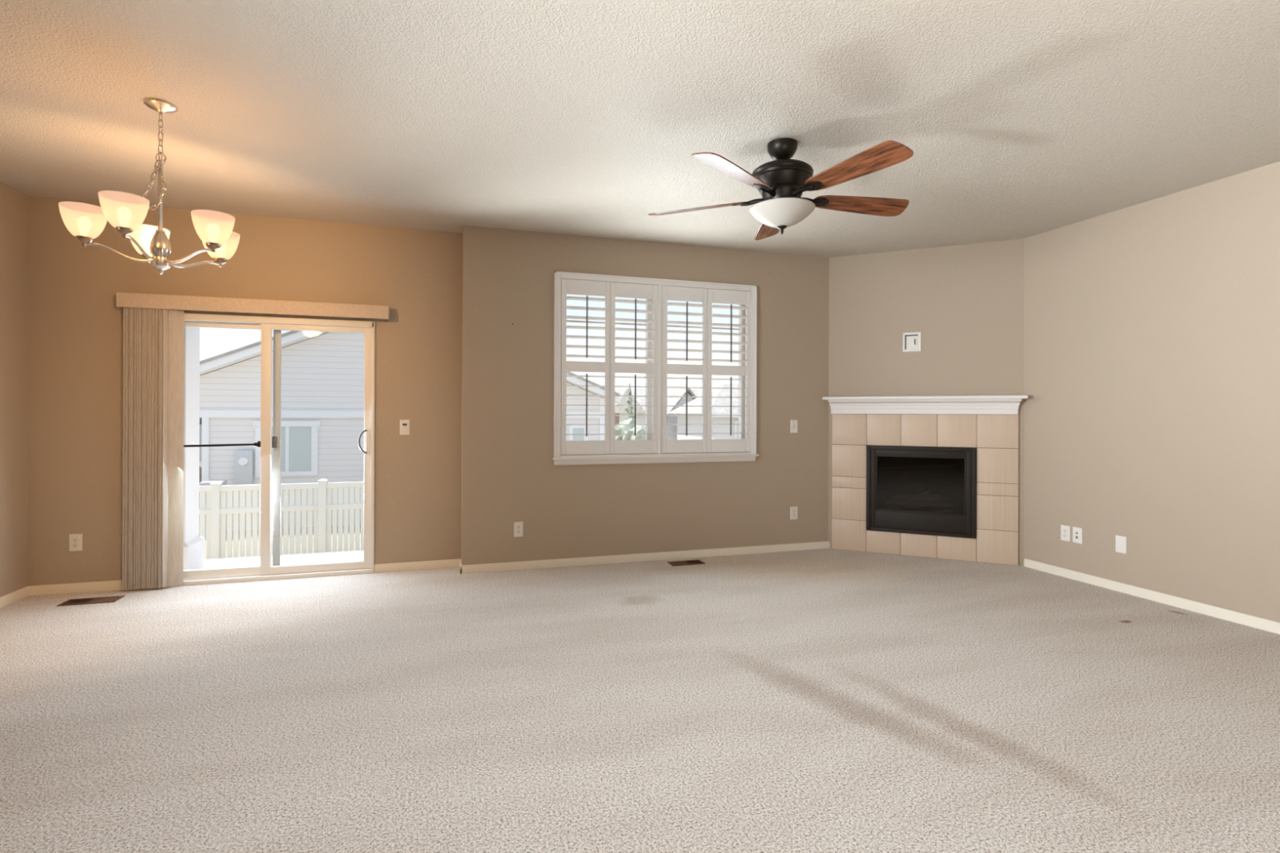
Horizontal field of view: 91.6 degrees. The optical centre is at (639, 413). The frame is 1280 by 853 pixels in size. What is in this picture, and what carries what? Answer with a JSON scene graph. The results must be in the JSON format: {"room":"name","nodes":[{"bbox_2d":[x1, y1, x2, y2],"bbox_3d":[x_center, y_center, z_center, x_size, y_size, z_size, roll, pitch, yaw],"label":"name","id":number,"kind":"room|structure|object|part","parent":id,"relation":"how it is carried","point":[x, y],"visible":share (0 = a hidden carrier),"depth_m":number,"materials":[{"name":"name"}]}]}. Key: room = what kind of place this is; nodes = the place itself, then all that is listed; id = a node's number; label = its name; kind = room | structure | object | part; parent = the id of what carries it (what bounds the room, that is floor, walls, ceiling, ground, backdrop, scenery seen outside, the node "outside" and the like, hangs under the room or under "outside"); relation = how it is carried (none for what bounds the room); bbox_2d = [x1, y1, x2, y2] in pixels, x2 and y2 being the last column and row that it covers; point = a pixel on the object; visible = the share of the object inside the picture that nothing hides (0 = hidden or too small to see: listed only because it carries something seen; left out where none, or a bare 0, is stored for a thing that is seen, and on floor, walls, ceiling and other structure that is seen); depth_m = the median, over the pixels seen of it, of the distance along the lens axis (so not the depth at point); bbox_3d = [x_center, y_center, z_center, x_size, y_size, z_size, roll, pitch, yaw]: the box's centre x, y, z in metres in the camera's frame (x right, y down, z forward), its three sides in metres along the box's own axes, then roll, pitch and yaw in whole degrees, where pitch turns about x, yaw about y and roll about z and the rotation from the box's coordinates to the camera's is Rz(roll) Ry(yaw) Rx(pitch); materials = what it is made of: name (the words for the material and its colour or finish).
{"room":"empty living room","nodes":[
{"label":"empty living room","id":0,"kind":"room"},
{"bbox_2d":[0,181,29,597],"bbox_3d":[-2.916,-0.119,-0.132,0.150,2.740,9.470,0,0,-17],"label":"wall","id":1,"kind":"structure","parent":0,"point":[14,204],"depth_m":4.12,"materials":[{"name":"beige paint"}]},
{"bbox_2d":[0,586,28,608],"bbox_3d":[-2.820,1.219,-0.179,0.013,0.064,9.320,0,0,-17],"label":"baseboard","id":2,"kind":"structure","parent":1,"relation":"attached to","point":[13,597],"depth_m":4.12,"materials":[{"name":"beige paint"}]},
{"bbox_2d":[27,195,462,586],"bbox_3d":[-2.829,-0.119,4.772,2.910,2.740,0.150,0,0,-17],"label":"wall","id":3,"kind":"structure","parent":0,"point":[75,441],"depth_m":4.65,"materials":[{"name":"beige paint"}]},
{"bbox_2d":[27,580,122,595],"bbox_3d":[-3.876,1.215,4.365,0.680,0.064,0.013,0,0,-17],"label":"baseboard","id":4,"kind":"structure","parent":3,"relation":"attached to","point":[113,584],"depth_m":4.34,"materials":[{"name":"beige paint"}]},
{"bbox_2d":[69,533,82,551],"bbox_3d":[-3.942,0.900,4.346,0.074,0.120,0.009,0,0,-17],"label":"outlet cover","id":5,"kind":"object","parent":3,"relation":"attached to","point":[75,540],"visible":1,"depth_m":4.34,"materials":[{"name":"white plastic"}]},
{"bbox_2d":[72,537,78,542],"bbox_3d":[-3.941,0.880,4.344,0.033,0.025,0.004,0,0,-17],"label":"receptacle","id":6,"kind":"object","parent":5,"relation":"attached to","point":[74,540],"depth_m":4.34,"materials":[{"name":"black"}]},
{"bbox_2d":[115,292,390,590],"bbox_3d":[-2.819,0.198,4.639,1.763,2.082,0.109,0,0,-17],"label":"vertical blind","id":7,"kind":"object","parent":3,"relation":"attached to","point":[153,324],"visible":1,"depth_m":4.42,"materials":[{"name":"fabric"}]},
{"bbox_2d":[167,313,374,586],"bbox_3d":[-2.838,0.261,4.743,1.519,1.979,0.181,0,0,-17],"label":"door","id":8,"kind":"structure","parent":3,"relation":"in","point":[265,571],"depth_m":4.76,"materials":[{"name":"white plastic"}]},
{"bbox_3d":[-3.191,0.263,4.666,0.740,1.906,0.040,0,0,-17],"label":"panel","id":9,"kind":"part","parent":8,"relation":"part of","materials":[{"name":"glass"}]},
{"bbox_3d":[-2.496,0.267,4.823,0.774,1.907,0.042,0,0,-17],"label":"sliding panel","id":10,"kind":"part","parent":8,"relation":"part of","materials":[{"name":"glass"}]},
{"bbox_3d":[-2.498,0.260,4.924,0.715,1.905,0.020,0,0,-17],"label":"screen frame","id":11,"kind":"part","parent":8,"relation":"part of","materials":[{"name":"grey metal"}]},
{"bbox_3d":[-2.172,0.218,4.875,0.015,0.190,0.067,0,0,45],"label":"handle","id":12,"kind":"part","parent":8,"relation":"part of","materials":[{"name":"grey plastic"}]},
{"bbox_3d":[-2.146,0.218,4.905,0.028,0.200,0.012,0,0,-17],"label":"handle plate","id":13,"kind":"part","parent":8,"relation":"part of","materials":[{"name":"white plastic"}]},
{"bbox_2d":[400,419,409,435],"bbox_3d":[-1.883,0.108,4.981,0.074,0.120,0.010,0,0,-17],"label":"light switch","id":14,"kind":"object","parent":3,"relation":"attached to","point":[404,424],"visible":1,"depth_m":4.98,"materials":[{"name":"white plastic"}]},
{"bbox_2d":[373,559,460,573],"bbox_3d":[-1.786,1.223,5.011,0.665,0.064,0.013,0,0,-17],"label":"baseboard","id":15,"kind":"structure","parent":3,"relation":"attached to","point":[385,567],"depth_m":5.00,"materials":[{"name":"beige paint"}]},
{"bbox_2d":[461,231,462,491],"bbox_3d":[-1.409,-0.114,5.170,0.140,2.740,0.230,0,0,-17],"label":"wall","id":16,"kind":"structure","parent":0,"point":[462,232],"depth_m":5.07,"materials":[{"name":"beige paint"}]},
{"bbox_2d":[459,559,462,573],"bbox_3d":[-1.440,1.224,4.997,0.013,0.064,0.243,0,0,-17],"label":"baseboard","id":17,"kind":"structure","parent":16,"relation":"attached to","point":[460,564],"depth_m":4.91,"materials":[{"name":"beige paint"}]},
{"bbox_2d":[0,548,1279,852],"bbox_3d":[0.691,1.323,0.900,7.660,0.120,9.610,0,0,-17],"label":"floor","id":18,"kind":"structure","parent":0,"point":[820,700],"depth_m":2.60,"materials":[{"name":"carpet"}]},
{"bbox_2d":[57,595,124,606],"bbox_3d":[-3.650,1.244,4.143,0.310,0.007,0.140,0,0,-17],"label":"floor vent","id":19,"kind":"object","parent":18,"relation":"in","point":[113,598],"visible":1,"depth_m":4.14,"materials":[{"name":"brown metal"}]},
{"bbox_2d":[667,559,705,566],"bbox_3d":[0.391,1.259,5.258,0.290,0.007,0.138,0,0,-17],"label":"floor vent","id":20,"kind":"object","parent":18,"relation":"in","point":[687,562],"visible":1,"depth_m":5.25,"materials":[{"name":"brown metal"}]},
{"bbox_2d":[0,0,1279,257],"bbox_3d":[0.654,-1.602,1.053,7.660,0.250,9.930,0,0,-17],"label":"ceiling","id":21,"kind":"structure","parent":0,"point":[1019,119],"depth_m":3.00,"materials":[{"name":"beige paint"}]},
{"bbox_2d":[58,97,239,274],"bbox_3d":[-2.312,-1.079,2.977,0.704,0.814,0.695,0,0,-17],"label":"chandelier","id":22,"kind":"object","parent":21,"relation":"hanging from","point":[126,212],"visible":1,"depth_m":2.91,"materials":[{"name":"white glass"}]},
{"bbox_3d":[-2.554,-0.877,2.860,0.174,0.138,0.174,0,0,-17],"label":"lamp shade","id":23,"kind":"part","parent":22,"relation":"part of","materials":[{"name":"white glass"}]},
{"bbox_3d":[-2.444,-0.756,2.922,0.257,0.067,0.066,0,0,-17],"label":"arm","id":24,"kind":"part","parent":22,"relation":"part of","materials":[{"name":"silver metal"}]},
{"bbox_3d":[-2.255,-0.876,2.722,0.174,0.138,0.174,0,0,-17],"label":"lamp shade","id":25,"kind":"part","parent":22,"relation":"part of","materials":[{"name":"white glass"}]},
{"bbox_3d":[-2.280,-0.756,2.847,0.012,0.067,0.261,0,0,-11],"label":"arm","id":26,"kind":"part","parent":22,"relation":"part of","materials":[{"name":"silver metal"}]},
{"bbox_3d":[-2.515,-0.877,3.187,0.174,0.138,0.174,0,0,-17],"label":"lamp shade","id":27,"kind":"part","parent":22,"relation":"part of","materials":[{"name":"white glass"}]},
{"bbox_2d":[149,229,171,257],"bbox_3d":[-2.310,-0.817,2.997,0.089,0.131,0.078,0,0,-17],"label":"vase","id":28,"kind":"object","parent":22,"relation":"attached to","point":[160,246],"depth_m":2.98,"materials":[{"name":"silver metal"}]},
{"bbox_3d":[-2.309,-1.045,2.997,0.021,0.336,0.021,0,0,-17],"label":"stem","id":29,"kind":"part","parent":22,"relation":"part of","materials":[{"name":"silver metal"}]},
{"bbox_3d":[-2.158,-0.755,2.979,0.261,0.067,0.012,0,0,7],"label":"arm","id":30,"kind":"part","parent":22,"relation":"part of","materials":[{"name":"silver metal"}]},
{"bbox_3d":[-2.246,-0.756,3.136,0.012,0.067,0.261,0,0,25],"label":"arm","id":31,"kind":"part","parent":22,"relation":"part of","materials":[{"name":"silver metal"}]},
{"bbox_3d":[-2.032,-0.875,2.963,0.174,0.138,0.174,0,0,-17],"label":"lamp shade","id":32,"kind":"part","parent":22,"relation":"part of","materials":[{"name":"white glass"}]},
{"bbox_3d":[-2.192,-0.876,3.251,0.174,0.138,0.174,0,0,-17],"label":"lamp shade","id":33,"kind":"part","parent":22,"relation":"part of","materials":[{"name":"white glass"}]},
{"bbox_2d":[648,137,913,240],"bbox_3d":[0.830,-1.226,3.415,1.439,0.497,1.478,0,0,-17],"label":"ceiling fan","id":34,"kind":"object","parent":21,"relation":"hanging from","point":[781,182],"visible":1,"depth_m":3.29,"materials":[{"name":"brown wood"}]},
{"bbox_3d":[0.338,-1.183,3.592,0.585,0.007,0.166,0,15,23],"label":"blade","id":35,"kind":"part","parent":34,"relation":"part of","materials":[{"name":"wood"}]},
{"bbox_3d":[0.466,-1.182,3.046,0.166,0.007,0.585,20,13,39],"label":"blade","id":36,"kind":"part","parent":34,"relation":"part of","materials":[{"name":"brown wood"}]},
{"bbox_3d":[0.818,-1.181,3.883,0.166,0.007,0.585,-15,-1,5],"label":"blade","id":37,"kind":"part","parent":34,"relation":"part of","materials":[{"name":"brown wood"}]},
{"bbox_3d":[0.777,-1.073,3.407,0.352,0.103,0.352,0,0,-17],"label":"lamp shade","id":38,"kind":"part","parent":34,"relation":"part of","materials":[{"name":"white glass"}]},
{"bbox_3d":[1.025,-1.180,2.999,0.166,0.007,0.585,18,-9,-30],"label":"blade","id":39,"kind":"part","parent":34,"relation":"part of","materials":[{"name":"brown wood"}]},
{"bbox_3d":[1.243,-1.180,3.516,0.585,0.007,0.166,0,-15,-13],"label":"blade","id":40,"kind":"part","parent":34,"relation":"part of","materials":[{"name":"brown wood"}]},
{"bbox_2d":[461,225,829,565],"bbox_3d":[0.258,-0.108,5.485,3.510,2.740,0.150,0,0,-17],"label":"wall","id":41,"kind":"structure","parent":0,"point":[509,474],"depth_m":5.26,"materials":[{"name":"beige paint"}]},
{"bbox_2d":[513,521,523,537],"bbox_3d":[-0.980,0.932,5.021,0.074,0.120,0.009,0,0,-17],"label":"outlet cover","id":42,"kind":"object","parent":41,"relation":"attached to","point":[517,526],"visible":1,"depth_m":5.02,"materials":[{"name":"white plastic"}]},
{"bbox_2d":[460,541,830,573],"bbox_3d":[0.197,1.230,5.383,3.369,0.064,0.013,0,0,-17],"label":"baseboard","id":43,"kind":"structure","parent":41,"relation":"attached to","point":[489,567],"depth_m":5.31,"materials":[{"name":"beige paint"}]},
{"bbox_2d":[551,271,759,465],"bbox_3d":[0.157,-0.367,5.423,1.862,1.582,0.200,0,0,-17],"label":"window","id":44,"kind":"structure","parent":41,"relation":"in","point":[558,460],"depth_m":5.36,"materials":[{"name":"white wood"}]},
{"bbox_2d":[560,279,609,454],"bbox_3d":[-0.451,-0.385,5.168,0.413,1.444,0.100,0,0,-17],"label":"shutter panel","id":45,"kind":"object","parent":44,"relation":"attached to","point":[570,286],"visible":1,"depth_m":5.15,"materials":[{"name":"white wood"}]},
{"bbox_3d":[-0.454,0.280,5.175,0.330,0.115,0.024,0,0,-17],"label":"rail","id":46,"kind":"part","parent":45,"relation":"part of","materials":[{"name":"white wood"}]},
{"bbox_3d":[-0.452,-0.391,5.175,0.330,0.086,0.024,0,0,-17],"label":"rail","id":47,"kind":"part","parent":45,"relation":"part of","materials":[{"name":"white wood"}]},
{"bbox_3d":[-0.449,-1.047,5.175,0.330,0.120,0.024,0,0,-17],"label":"rail","id":48,"kind":"part","parent":45,"relation":"part of","materials":[{"name":"white wood"}]},
{"bbox_2d":[609,282,657,453],"bbox_3d":[-0.051,-0.383,5.292,0.421,1.444,0.100,0,0,-17],"label":"shutter panel","id":49,"kind":"object","parent":44,"relation":"attached to","point":[616,289],"visible":1,"depth_m":5.28,"materials":[{"name":"white wood"}]},
{"bbox_3d":[-0.052,-0.389,5.298,0.338,0.086,0.024,0,0,-17],"label":"rail","id":50,"kind":"part","parent":49,"relation":"part of","materials":[{"name":"white wood"}]},
{"bbox_3d":[-0.054,0.281,5.298,0.338,0.115,0.024,0,0,-17],"label":"rail","id":51,"kind":"part","parent":49,"relation":"part of","materials":[{"name":"white wood"}]},
{"bbox_3d":[-0.050,-1.045,5.298,0.338,0.120,0.024,0,0,-17],"label":"rail","id":52,"kind":"part","parent":49,"relation":"part of","materials":[{"name":"white wood"}]},
{"bbox_3d":[0.175,0.370,5.353,1.862,0.018,0.055,0,0,-17],"label":"sill","id":53,"kind":"part","parent":44,"relation":"part of","materials":[{"name":"white paint"}]},
{"bbox_3d":[0.132,-0.396,5.488,1.720,1.455,0.060,0,0,-17],"label":"sash frame","id":54,"kind":"part","parent":44,"relation":"part of","materials":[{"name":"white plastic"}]},
{"bbox_2d":[662,285,707,453],"bbox_3d":[0.392,-0.382,5.428,0.417,1.444,0.100,0,0,-17],"label":"shutter panel","id":55,"kind":"object","parent":44,"relation":"attached to","point":[669,293],"visible":1,"depth_m":5.42,"materials":[{"name":"white wood"}]},
{"bbox_3d":[0.391,-0.388,5.435,0.334,0.086,0.024,0,0,-17],"label":"rail","id":56,"kind":"part","parent":55,"relation":"part of","materials":[{"name":"white wood"}]},
{"bbox_3d":[0.389,0.283,5.435,0.334,0.115,0.024,0,0,-17],"label":"rail","id":57,"kind":"part","parent":55,"relation":"part of","materials":[{"name":"white wood"}]},
{"bbox_3d":[0.394,-1.044,5.435,0.334,0.120,0.024,0,0,-17],"label":"rail","id":58,"kind":"part","parent":55,"relation":"part of","materials":[{"name":"white wood"}]},
{"bbox_2d":[706,288,751,452],"bbox_3d":[0.794,-0.380,5.552,0.421,1.444,0.100,0,0,-17],"label":"shutter panel","id":59,"kind":"object","parent":44,"relation":"attached to","point":[714,295],"visible":1,"depth_m":5.54,"materials":[{"name":"white wood"}]},
{"bbox_3d":[0.792,-0.386,5.559,0.338,0.086,0.024,0,0,-17],"label":"rail","id":60,"kind":"part","parent":59,"relation":"part of","materials":[{"name":"white wood"}]},
{"bbox_3d":[0.790,0.284,5.559,0.338,0.115,0.024,0,0,-17],"label":"rail","id":61,"kind":"part","parent":59,"relation":"part of","materials":[{"name":"white wood"}]},
{"bbox_3d":[0.795,-1.042,5.559,0.338,0.120,0.024,0,0,-17],"label":"rail","id":62,"kind":"part","parent":59,"relation":"part of","materials":[{"name":"white wood"}]},
{"bbox_2d":[790,419,797,432],"bbox_3d":[1.430,0.117,5.761,0.074,0.120,0.016,0,0,-17],"label":"light switch","id":63,"kind":"object","parent":41,"relation":"attached to","point":[793,423],"visible":1,"depth_m":5.76,"materials":[{"name":"white plastic"}]},
{"bbox_2d":[790,506,797,519],"bbox_3d":[1.428,0.919,5.765,0.074,0.120,0.009,0,0,-17],"label":"outlet cover","id":64,"kind":"object","parent":41,"relation":"attached to","point":[793,510],"visible":1,"depth_m":5.76,"materials":[{"name":"white plastic"}]},
{"bbox_2d":[827,238,1024,565],"bbox_3d":[2.522,-0.100,5.601,1.699,2.740,0.120,0,0,25],"label":"wall","id":65,"kind":"structure","parent":0,"point":[965,302],"depth_m":5.51,"materials":[{"name":"beige paint"}]},
{"bbox_2d":[902,332,920,351],"bbox_3d":[2.435,-0.643,5.573,0.148,0.171,0.006,0,0,25],"label":"media box","id":66,"kind":"object","parent":65,"relation":"attached to","point":[911,340],"visible":1,"depth_m":5.57,"materials":[{"name":"white plastic"}]},
{"bbox_3d":[2.436,-0.643,5.575,0.120,0.137,0.001,0,0,25],"label":"plate","id":67,"kind":"part","parent":66,"relation":"part of","materials":[{"name":"white plastic"}]},
{"bbox_2d":[912,337,917,346],"bbox_3d":[2.459,-0.643,5.562,0.040,0.080,0.004,0,0,25],"label":"receptacle","id":68,"kind":"object","parent":66,"relation":"attached to","point":[914,339],"depth_m":5.56,"materials":[{"name":"grey plastic"}]},
{"bbox_2d":[822,395,1027,414],"bbox_3d":[2.451,-0.076,5.472,1.620,0.155,0.170,0,0,25],"label":"mantel","id":69,"kind":"object","parent":65,"relation":"attached to","point":[999,404],"visible":1,"depth_m":5.45,"materials":[{"name":"white paint"}]},
{"bbox_2d":[822,395,1027,399],"bbox_3d":[2.451,-0.140,5.471,1.620,0.027,0.169,0,0,25],"label":"shelf","id":70,"kind":"object","parent":69,"relation":"attached to","point":[999,397],"depth_m":5.35,"materials":[{"name":"white paint"}]},
{"bbox_2d":[831,413,1018,565],"bbox_3d":[2.489,0.636,5.534,1.503,1.268,0.026,0,0,25],"label":"tile surround","id":71,"kind":"object","parent":65,"relation":"attached to","point":[995,437],"visible":1,"depth_m":5.47,"materials":[{"name":"tile"}]},
{"bbox_2d":[866,444,976,538],"bbox_3d":[2.557,0.679,5.686,0.889,0.776,0.385,0,0,25],"label":"fireplace insert","id":72,"kind":"object","parent":71,"relation":"attached to","point":[931,491],"visible":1,"depth_m":5.52,"materials":[{"name":"black metal"}]},
{"bbox_3d":[2.490,0.628,5.542,0.731,0.503,0.004,0,0,25],"label":"glass","id":73,"kind":"part","parent":72,"relation":"part of","materials":[{"name":"black glass"}]},
{"bbox_2d":[1022,161,1279,622],"bbox_3d":[4.432,-0.093,1.526,0.150,2.740,8.300,0,0,-17],"label":"wall","id":74,"kind":"structure","parent":0,"point":[1152,327],"depth_m":4.21,"materials":[{"name":"beige paint"}]},
{"bbox_2d":[1060,524,1070,542],"bbox_3d":[3.317,0.932,4.856,0.009,0.120,0.074,0,0,-17],"label":"outlet cover","id":75,"kind":"object","parent":74,"relation":"attached to","point":[1065,530],"visible":1,"depth_m":4.85,"materials":[{"name":"white plastic"}]},
{"bbox_2d":[1072,526,1082,544],"bbox_3d":[3.345,0.930,4.763,0.010,0.120,0.074,0,0,-17],"label":"jack plate","id":76,"kind":"object","parent":74,"relation":"attached to","point":[1077,531],"visible":1,"depth_m":4.76,"materials":[{"name":"white plastic"}]},
{"bbox_2d":[1115,535,1126,554],"bbox_3d":[3.441,0.935,4.455,0.008,0.120,0.074,0,0,-17],"label":"blank plate","id":77,"kind":"object","parent":74,"relation":"attached to","point":[1120,541],"visible":1,"depth_m":4.45,"materials":[{"name":"white plastic"}]},
{"bbox_2d":[1023,558,1279,634],"bbox_3d":[4.392,1.245,1.366,0.013,0.064,8.014,0,0,-17],"label":"baseboard","id":78,"kind":"structure","parent":74,"relation":"attached to","point":[1265,624],"depth_m":4.18,"materials":[{"name":"beige paint"}]},
{"label":"outside","id":79,"kind":"structure","parent":0,"visible":0},
{"bbox_2d":[204,524,360,559],"bbox_3d":[-18.549,2.845,60.001,120.000,0.200,114.400,0,0,-17],"label":"ground","id":80,"kind":"structure","parent":79,"point":[348,525],"depth_m":13.57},
{"bbox_2d":[199,480,226,539],"bbox_3d":[-9.536,2.142,13.899,0.430,1.270,0.445,0,0,-17],"label":"fence post","id":81,"kind":"object","parent":80,"relation":"on","point":[224,482],"visible":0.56,"depth_m":13.72,"materials":[{"name":"grey plastic"}]},
{"bbox_3d":[-9.533,1.547,13.899,0.430,0.080,0.445,0,0,-17],"label":"lid","id":82,"kind":"part","parent":81,"relation":"part of","materials":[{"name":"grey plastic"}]},
{"bbox_2d":[199,478,364,559],"bbox_3d":[-6.850,2.004,11.492,5.546,1.565,0.156,0,0,-17],"label":"fence","id":83,"kind":"object","parent":80,"relation":"on","point":[215,522],"visible":0.31,"depth_m":11.59,"materials":[{"name":"white plastic"}]},
{"bbox_3d":[-8.540,1.758,10.970,1.730,0.095,0.070,0,0,-17],"label":"rail","id":84,"kind":"part","parent":83,"relation":"part of","materials":[{"name":"white plastic"}]},
{"bbox_3d":[-8.539,1.345,10.970,1.730,0.100,0.070,0,0,-17],"label":"rail","id":85,"kind":"part","parent":83,"relation":"part of","materials":[{"name":"white plastic"}]},
{"bbox_3d":[-7.657,2.024,11.243,0.130,1.520,0.130,0,0,-17],"label":"post","id":86,"kind":"part","parent":83,"relation":"part of","materials":[{"name":"white plastic"}]},
{"bbox_3d":[-6.825,1.764,11.500,1.620,0.095,0.070,0,0,-17],"label":"rail","id":87,"kind":"part","parent":83,"relation":"part of","materials":[{"name":"white plastic"}]},
{"bbox_3d":[-6.824,1.352,11.500,1.620,0.100,0.070,0,0,-17],"label":"rail","id":88,"kind":"part","parent":83,"relation":"part of","materials":[{"name":"white plastic"}]},
{"bbox_3d":[-5.995,2.030,11.756,0.130,1.520,0.130,0,0,-17],"label":"post","id":89,"kind":"part","parent":83,"relation":"part of","materials":[{"name":"white plastic"}]},
{"bbox_3d":[-5.134,1.770,12.022,1.680,0.095,0.070,0,0,-17],"label":"rail","id":90,"kind":"part","parent":83,"relation":"part of","materials":[{"name":"white plastic"}]},
{"bbox_3d":[-5.132,1.358,12.022,1.680,0.100,0.070,0,0,-17],"label":"rail","id":91,"kind":"part","parent":83,"relation":"part of","materials":[{"name":"white plastic"}]},
{"bbox_2d":[199,330,620,530],"bbox_3d":[-8.555,-0.085,20.152,13.550,5.730,10.440,0,0,-17],"label":"neighbor house","id":92,"kind":"structure","parent":80,"relation":"on","point":[322,373],"depth_m":15.22,"materials":[{"name":"grey"}]},
{"bbox_3d":[-8.575,0.855,15.126,1.150,1.150,0.015,0,0,-17],"label":"pane","id":93,"kind":"part","parent":92,"relation":"part of","materials":[{"name":"clear glass"}]},
{"bbox_3d":[-1.696,0.830,17.252,0.450,0.950,0.015,0,0,-17],"label":"pane","id":94,"kind":"part","parent":92,"relation":"part of","materials":[{"name":"clear glass"}]},
{"bbox_2d":[614,389,626,438],"bbox_3d":[-2.013,0.479,47.498,3.100,4.650,8.950,0,0,-17],"label":"house","id":95,"kind":"structure","parent":80,"relation":"on","point":[621,392],"depth_m":43.51,"materials":[{"name":"white"}]},
{"bbox_2d":[623,381,634,422],"bbox_3d":[-0.608,0.515,34.398,1.188,4.587,1.353,0,0,-17],"label":"conifer tree","id":96,"kind":"object","parent":80,"relation":"on","point":[628,409],"visible":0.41,"depth_m":34.25,"materials":[{"name":"green plant"}]},
{"bbox_2d":[614,418,644,439],"bbox_3d":[-0.387,1.498,25.015,1.324,2.622,1.452,0,0,24],"label":"shrub","id":97,"kind":"object","parent":80,"relation":"on","point":[618,428],"visible":0.21,"depth_m":24.58,"materials":[{"name":"green plant"}]},
{"bbox_2d":[614,388,702,439],"bbox_3d":[1.606,0.617,39.170,4.700,4.400,9.000,0,0,-17],"label":"house","id":98,"kind":"structure","parent":80,"relation":"on","point":[639,392],"depth_m":36.49,"materials":[{"name":"white"}]},
{"bbox_2d":[666,383,738,439],"bbox_3d":[5.060,0.644,32.309,5.750,4.370,5.750,0,0,-17],"label":"house","id":99,"kind":"structure","parent":80,"relation":"on","point":[716,392],"depth_m":30.75,"materials":[{"name":"white"}]},
{"bbox_3d":[4.764,0.798,29.710,0.350,0.760,0.018,0,0,-17],"label":"pane","id":100,"kind":"part","parent":99,"relation":"part of","materials":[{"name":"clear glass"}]},
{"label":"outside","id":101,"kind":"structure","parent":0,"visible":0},
{"bbox_2d":[204,550,364,568],"bbox_3d":[-2.420,1.422,5.615,7.700,0.140,1.225,0,0,-17],"label":"patio","id":102,"kind":"structure","parent":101,"point":[350,555],"depth_m":5.76,"materials":[{"name":"concrete"}]},
{"bbox_2d":[182,326,204,569],"bbox_3d":[-3.853,-0.053,5.121,0.360,2.800,0.360,0,0,-17],"label":"porch column","id":103,"kind":"structure","parent":102,"relation":"on","point":[193,544],"depth_m":5.14,"materials":[{"name":"white wood"}]}
]}

